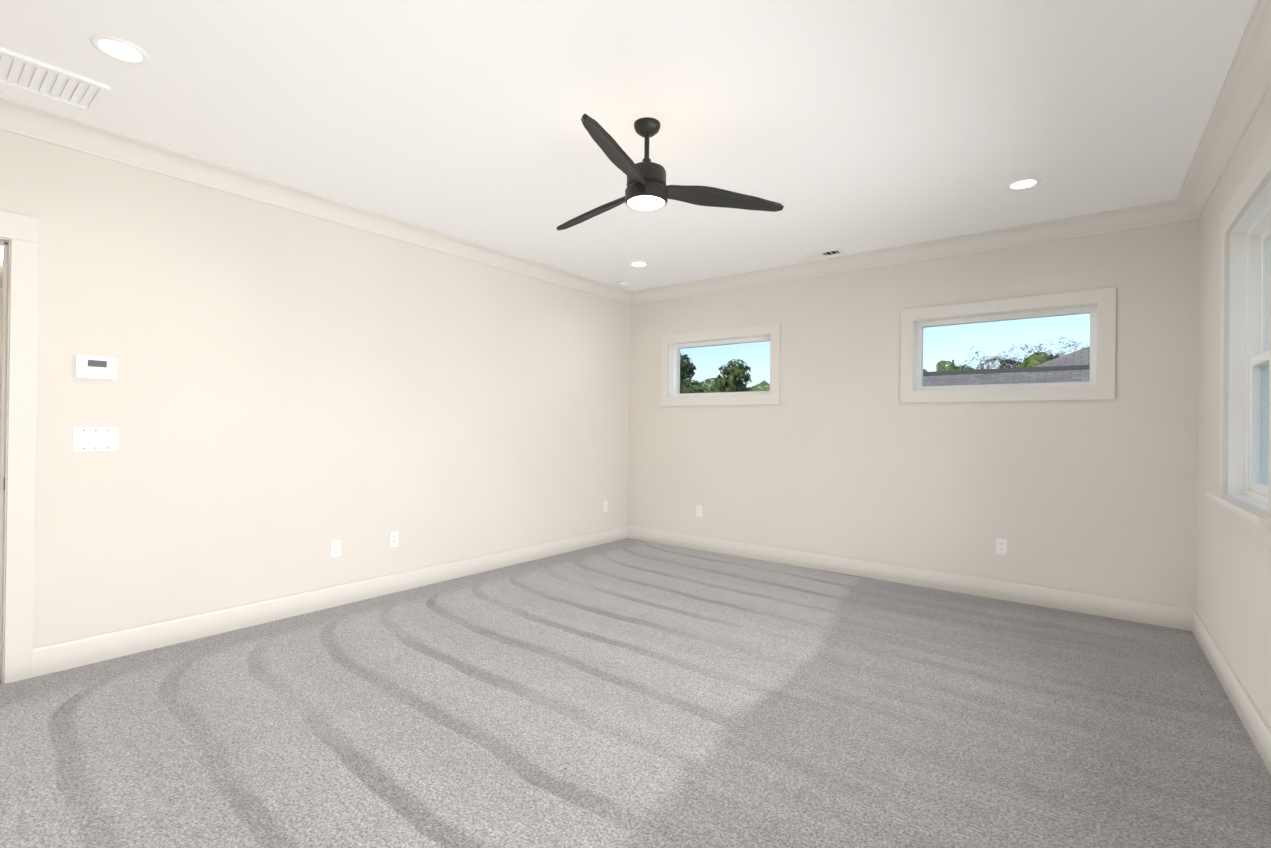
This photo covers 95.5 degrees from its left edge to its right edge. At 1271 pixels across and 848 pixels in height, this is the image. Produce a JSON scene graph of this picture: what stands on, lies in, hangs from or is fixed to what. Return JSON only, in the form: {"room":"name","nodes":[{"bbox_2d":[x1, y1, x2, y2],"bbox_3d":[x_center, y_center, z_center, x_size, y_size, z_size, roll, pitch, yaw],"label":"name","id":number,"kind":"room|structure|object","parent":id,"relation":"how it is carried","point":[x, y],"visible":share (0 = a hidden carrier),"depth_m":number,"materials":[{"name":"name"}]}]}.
{"room":"empty bedroom","nodes":[
{"label":"empty bedroom","id":0,"kind":"room"},
{"bbox_2d":[0,288,2,414],"bbox_3d":[-7.508,-0.180,6.504,0.100,2.780,3.870,1,0,38],"label":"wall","id":1,"kind":"structure","parent":0,"point":[1,289],"depth_m":6.65,"materials":[{"name":"paint"}]},
{"bbox_2d":[0,129,629,647],"bbox_3d":[-1.945,-0.120,4.326,0.160,2.780,6.210,1,0,38],"label":"wall","id":2,"kind":"structure","parent":0,"point":[282,399],"depth_m":3.71,"materials":[{"name":"paint"}]},
{"bbox_2d":[0,210,39,683],"bbox_3d":[-3.352,0.112,2.516,0.204,2.270,1.010,1,0,38],"label":"door frame","id":3,"kind":"structure","parent":2,"relation":"attached to","point":[22,232],"depth_m":2.82,"materials":[{"name":"white paint"}]},
{"bbox_2d":[72,427,117,450],"bbox_3d":[-2.839,0.080,3.037,0.011,0.125,0.176,1,0,38],"label":"switch plate","id":4,"kind":"object","parent":2,"relation":"attached to","point":[95,438],"visible":1,"depth_m":3.03,"materials":[{"name":"white plastic"}]},
{"bbox_2d":[73,354,116,379],"bbox_3d":[-2.831,-0.297,3.029,0.028,0.120,0.166,1,0,38],"label":"thermostat","id":5,"kind":"object","parent":2,"relation":"attached to","point":[92,367],"visible":1,"depth_m":3.02,"materials":[{"name":"white plastic"}]},
{"bbox_2d":[0,96,633,304],"bbox_3d":[-1.819,-1.450,4.246,0.117,0.117,5.890,1,0,38],"label":"crown molding","id":6,"kind":"structure","parent":2,"relation":"attached to","point":[16,117],"depth_m":3.57,"materials":[{"name":"white paint"}]},
{"bbox_2d":[32,526,627,676],"bbox_3d":[-1.536,1.207,4.726,0.016,0.140,4.730,1,0,38],"label":"baseboard","id":7,"kind":"structure","parent":2,"relation":"attached to","point":[60,656],"depth_m":3.70,"materials":[{"name":"white paint"}]},
{"bbox_2d":[330,540,340,557],"bbox_3d":[-2.087,0.868,4.018,0.008,0.115,0.070,1,0,38],"label":"electrical outlet","id":8,"kind":"object","parent":2,"relation":"attached to","point":[335,548],"visible":1,"depth_m":4.01,"materials":[{"name":"white plastic"}]},
{"bbox_2d":[389,531,398,547],"bbox_3d":[-1.823,0.872,4.358,0.008,0.115,0.070,1,0,38],"label":"electrical outlet","id":9,"kind":"object","parent":2,"relation":"attached to","point":[393,539],"visible":1,"depth_m":4.35,"materials":[{"name":"white plastic"}]},
{"bbox_2d":[603,501,607,511],"bbox_3d":[-0.328,0.897,6.286,0.008,0.115,0.070,1,0,38],"label":"electrical outlet","id":10,"kind":"object","parent":2,"relation":"attached to","point":[605,506],"visible":1,"depth_m":6.28,"materials":[{"name":"white plastic"}]},
{"bbox_2d":[0,0,1256,290],"bbox_3d":[-2.459,-1.576,4.339,10.710,0.120,6.850,1,0,38],"label":"ceiling","id":11,"kind":"structure","parent":0,"point":[852,126],"depth_m":2.71,"materials":[{"name":"white paint"}]},
{"bbox_2d":[0,47,110,113],"bbox_3d":[-2.738,-1.517,2.390,0.340,0.018,0.790,1,0,38],"label":"ceiling vent","id":12,"kind":"object","parent":11,"relation":"in","point":[21,72],"visible":1,"depth_m":2.56,"materials":[{"name":"white plastic"}]},
{"bbox_2d":[90,34,149,63],"bbox_3d":[-2.087,-1.514,2.340,0.184,0.008,0.184,1,0,38],"label":"recessed light","id":13,"kind":"object","parent":11,"relation":"in","point":[119,49],"visible":1,"depth_m":2.33,"materials":[{"name":"white plastic"}]},
{"bbox_2d":[618,281,629,286],"bbox_3d":[-0.123,-1.463,6.038,0.124,0.036,0.124,1,0,38],"label":"smoke detector","id":14,"kind":"object","parent":11,"relation":"attached to","point":[623,283],"visible":1,"depth_m":5.99,"materials":[{"name":"white plastic"}]},
{"bbox_2d":[629,261,648,266],"bbox_3d":[0.032,-1.477,5.335,0.184,0.008,0.184,1,0,38],"label":"recessed light","id":15,"kind":"object","parent":11,"relation":"in","point":[639,263],"visible":0.94,"depth_m":5.32,"materials":[{"name":"white plastic"}]},
{"bbox_2d":[556,114,783,229],"bbox_3d":[-0.086,-1.290,2.904,1.212,0.405,1.298,1,0,38],"label":"fan","id":16,"kind":"object","parent":11,"relation":"hanging from","point":[647,189],"visible":1,"depth_m":2.84,"materials":[{"name":"black metal"}]},
{"bbox_2d":[797,248,843,260],"bbox_3d":[1.594,-1.459,4.972,0.360,0.010,0.150,1,0,38],"label":"ceiling vent","id":17,"kind":"object","parent":11,"relation":"in","point":[821,254],"visible":0.98,"depth_m":4.96,"materials":[{"name":"white plastic"}]},
{"bbox_2d":[1005,177,1041,189],"bbox_3d":[2.354,-1.456,3.505,0.184,0.008,0.184,1,0,38],"label":"recessed light","id":18,"kind":"object","parent":11,"relation":"in","point":[1023,183],"visible":1,"depth_m":3.50,"materials":[{"name":"white plastic"}]},
{"bbox_2d":[0,538,1270,847],"bbox_3d":[-0.047,1.348,2.834,5.010,0.120,6.210,1,0,38],"label":"floor","id":19,"kind":"structure","parent":0,"point":[626,692],"depth_m":2.46,"materials":[{"name":"carpet"}]},
{"bbox_2d":[627,219,1198,608],"bbox_3d":[1.825,-0.070,5.230,4.690,2.780,0.160,1,0,38],"label":"wall","id":20,"kind":"structure","parent":0,"point":[840,450],"depth_m":4.62,"materials":[{"name":"paint"}]},
{"bbox_2d":[696,505,701,516],"bbox_3d":[0.664,0.908,6.011,0.070,0.115,0.008,1,0,38],"label":"electrical outlet","id":21,"kind":"object","parent":20,"relation":"attached to","point":[698,511],"visible":1,"depth_m":6.01,"materials":[{"name":"white plastic"}]},
{"bbox_2d":[660,323,780,405],"bbox_3d":[0.873,-0.577,5.963,1.380,0.775,0.179,1,0,38],"label":"window","id":22,"kind":"structure","parent":20,"relation":"in","point":[672,345],"depth_m":5.93,"materials":[{"name":"white paint"}]},
{"bbox_2d":[632,200,1171,303],"bbox_3d":[1.752,-1.403,5.128,4.440,0.117,0.117,1,0,38],"label":"crown molding","id":23,"kind":"structure","parent":20,"relation":"attached to","point":[1159,213],"depth_m":4.63,"materials":[{"name":"white paint"}]},
{"bbox_2d":[628,526,1187,629],"bbox_3d":[1.751,1.249,5.158,4.620,0.140,0.016,1,0,38],"label":"baseboard","id":24,"kind":"structure","parent":20,"relation":"attached to","point":[1105,606],"depth_m":4.59,"materials":[{"name":"white paint"}]},
{"bbox_2d":[996,538,1006,554],"bbox_3d":[2.773,0.928,4.374,0.070,0.115,0.008,1,0,38],"label":"electrical outlet","id":25,"kind":"object","parent":20,"relation":"attached to","point":[1001,546],"visible":1,"depth_m":4.37,"materials":[{"name":"white plastic"}]},
{"bbox_2d":[900,287,1115,402],"bbox_3d":[2.809,-0.559,4.461,1.380,0.775,0.179,1,0,38],"label":"window","id":26,"kind":"structure","parent":20,"relation":"in","point":[1099,305],"depth_m":4.34,"materials":[{"name":"white paint"}]},
{"bbox_2d":[1195,87,1270,727],"bbox_3d":[1.887,-0.084,1.353,0.160,2.780,6.210,1,0,38],"label":"wall","id":27,"kind":"structure","parent":0,"point":[1233,587],"depth_m":3.05,"materials":[{"name":"paint"}]},
{"bbox_2d":[1172,0,1270,222],"bbox_3d":[1.793,-1.416,1.443,0.117,0.117,5.890,1,0,38],"label":"crown molding","id":28,"kind":"structure","parent":27,"relation":"attached to","point":[1246,86],"depth_m":2.63,"materials":[{"name":"white paint"}]},
{"bbox_2d":[1188,608,1270,774],"bbox_3d":[1.801,1.236,1.402,0.016,0.140,5.890,1,0,38],"label":"baseboard","id":29,"kind":"structure","parent":27,"relation":"attached to","point":[1252,719],"depth_m":2.67,"materials":[{"name":"white paint"}]},
{"bbox_2d":[1206,136,1270,545],"bbox_3d":[2.765,-0.316,2.535,0.225,1.565,1.170,1,0,38],"label":"window","id":30,"kind":"structure","parent":27,"relation":"in","point":[1242,497],"depth_m":2.85,"materials":[{"name":"white paint"}]},
{"label":"outside","id":31,"kind":"structure","parent":0,"visible":0},
{"bbox_3d":[20.775,4.854,33.536,160.000,0.200,160.000,1,0,38],"label":"ground","id":32,"kind":"structure","parent":31,"visible":0},
{"bbox_2d":[680,353,706,393],"bbox_3d":[2.038,0.469,28.291,4.854,8.074,4.529,1,0,38],"label":"tree","id":33,"kind":"object","parent":32,"relation":"on","point":[687,366],"depth_m":28.11,"materials":[{"name":"green plant"}]},
{"bbox_2d":[695,377,752,392],"bbox_3d":[5.672,0.850,34.863,5.602,7.448,5.828,1,0,38],"label":"tree","id":34,"kind":"object","parent":32,"relation":"on","point":[707,382],"depth_m":35.13,"materials":[{"name":"green plant"}]},
{"bbox_2d":[711,359,751,392],"bbox_3d":[4.744,0.734,27.658,4.428,7.605,3.613,1,0,38],"label":"tree","id":35,"kind":"object","parent":32,"relation":"on","point":[734,384],"depth_m":27.38,"materials":[{"name":"green plant"}]},
{"bbox_2d":[747,380,769,391],"bbox_3d":[7.939,1.044,32.674,5.104,7.099,4.834,1,0,38],"label":"tree","id":36,"kind":"object","parent":32,"relation":"on","point":[762,384],"depth_m":32.40,"materials":[{"name":"green plant"}]},
{"bbox_2d":[767,346,1089,390],"bbox_3d":[11.898,0.901,14.527,15.220,7.350,11.440,1,0,38],"label":"house","id":37,"kind":"structure","parent":32,"relation":"on","point":[1073,365],"depth_m":13.41,"materials":[{"name":"grey"}]},
{"bbox_2d":[923,362,939,371],"bbox_3d":[16.678,0.671,31.618,3.154,8.051,3.230,1,0,38],"label":"tree","id":38,"kind":"object","parent":32,"relation":"on","point":[938,366],"depth_m":31.54,"materials":[{"name":"green plant"}]},
{"bbox_2d":[936,360,975,370],"bbox_3d":[19.186,0.424,35.172,3.696,8.633,3.542,1,0,38],"label":"tree","id":39,"kind":"object","parent":32,"relation":"on","point":[944,367],"depth_m":34.70,"materials":[{"name":"green plant"}]},
{"bbox_2d":[947,346,1020,369],"bbox_3d":[25.927,-0.436,42.252,7.336,10.568,7.979,1,0,38],"label":"tree","id":40,"kind":"object","parent":32,"relation":"on","point":[992,362],"depth_m":41.84,"materials":[{"name":"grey plant"}]},
{"bbox_2d":[997,343,1065,368],"bbox_3d":[29.107,-0.668,42.372,6.851,11.110,7.299,1,0,38],"label":"tree","id":41,"kind":"object","parent":32,"relation":"on","point":[1020,359],"depth_m":42.77,"materials":[{"name":"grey plant"}]},
{"bbox_2d":[1015,351,1052,367],"bbox_3d":[21.233,0.438,30.903,2.492,8.623,2.471,1,0,38],"label":"tree","id":42,"kind":"object","parent":32,"relation":"on","point":[1030,360],"depth_m":30.39,"materials":[{"name":"green plant"}]},
{"bbox_2d":[1025,336,1087,357],"bbox_3d":[32.206,-0.718,42.389,6.675,11.286,6.504,1,0,38],"label":"tree","id":43,"kind":"object","parent":32,"relation":"on","point":[1065,351],"depth_m":42.13,"materials":[{"name":"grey plant"}]}
]}

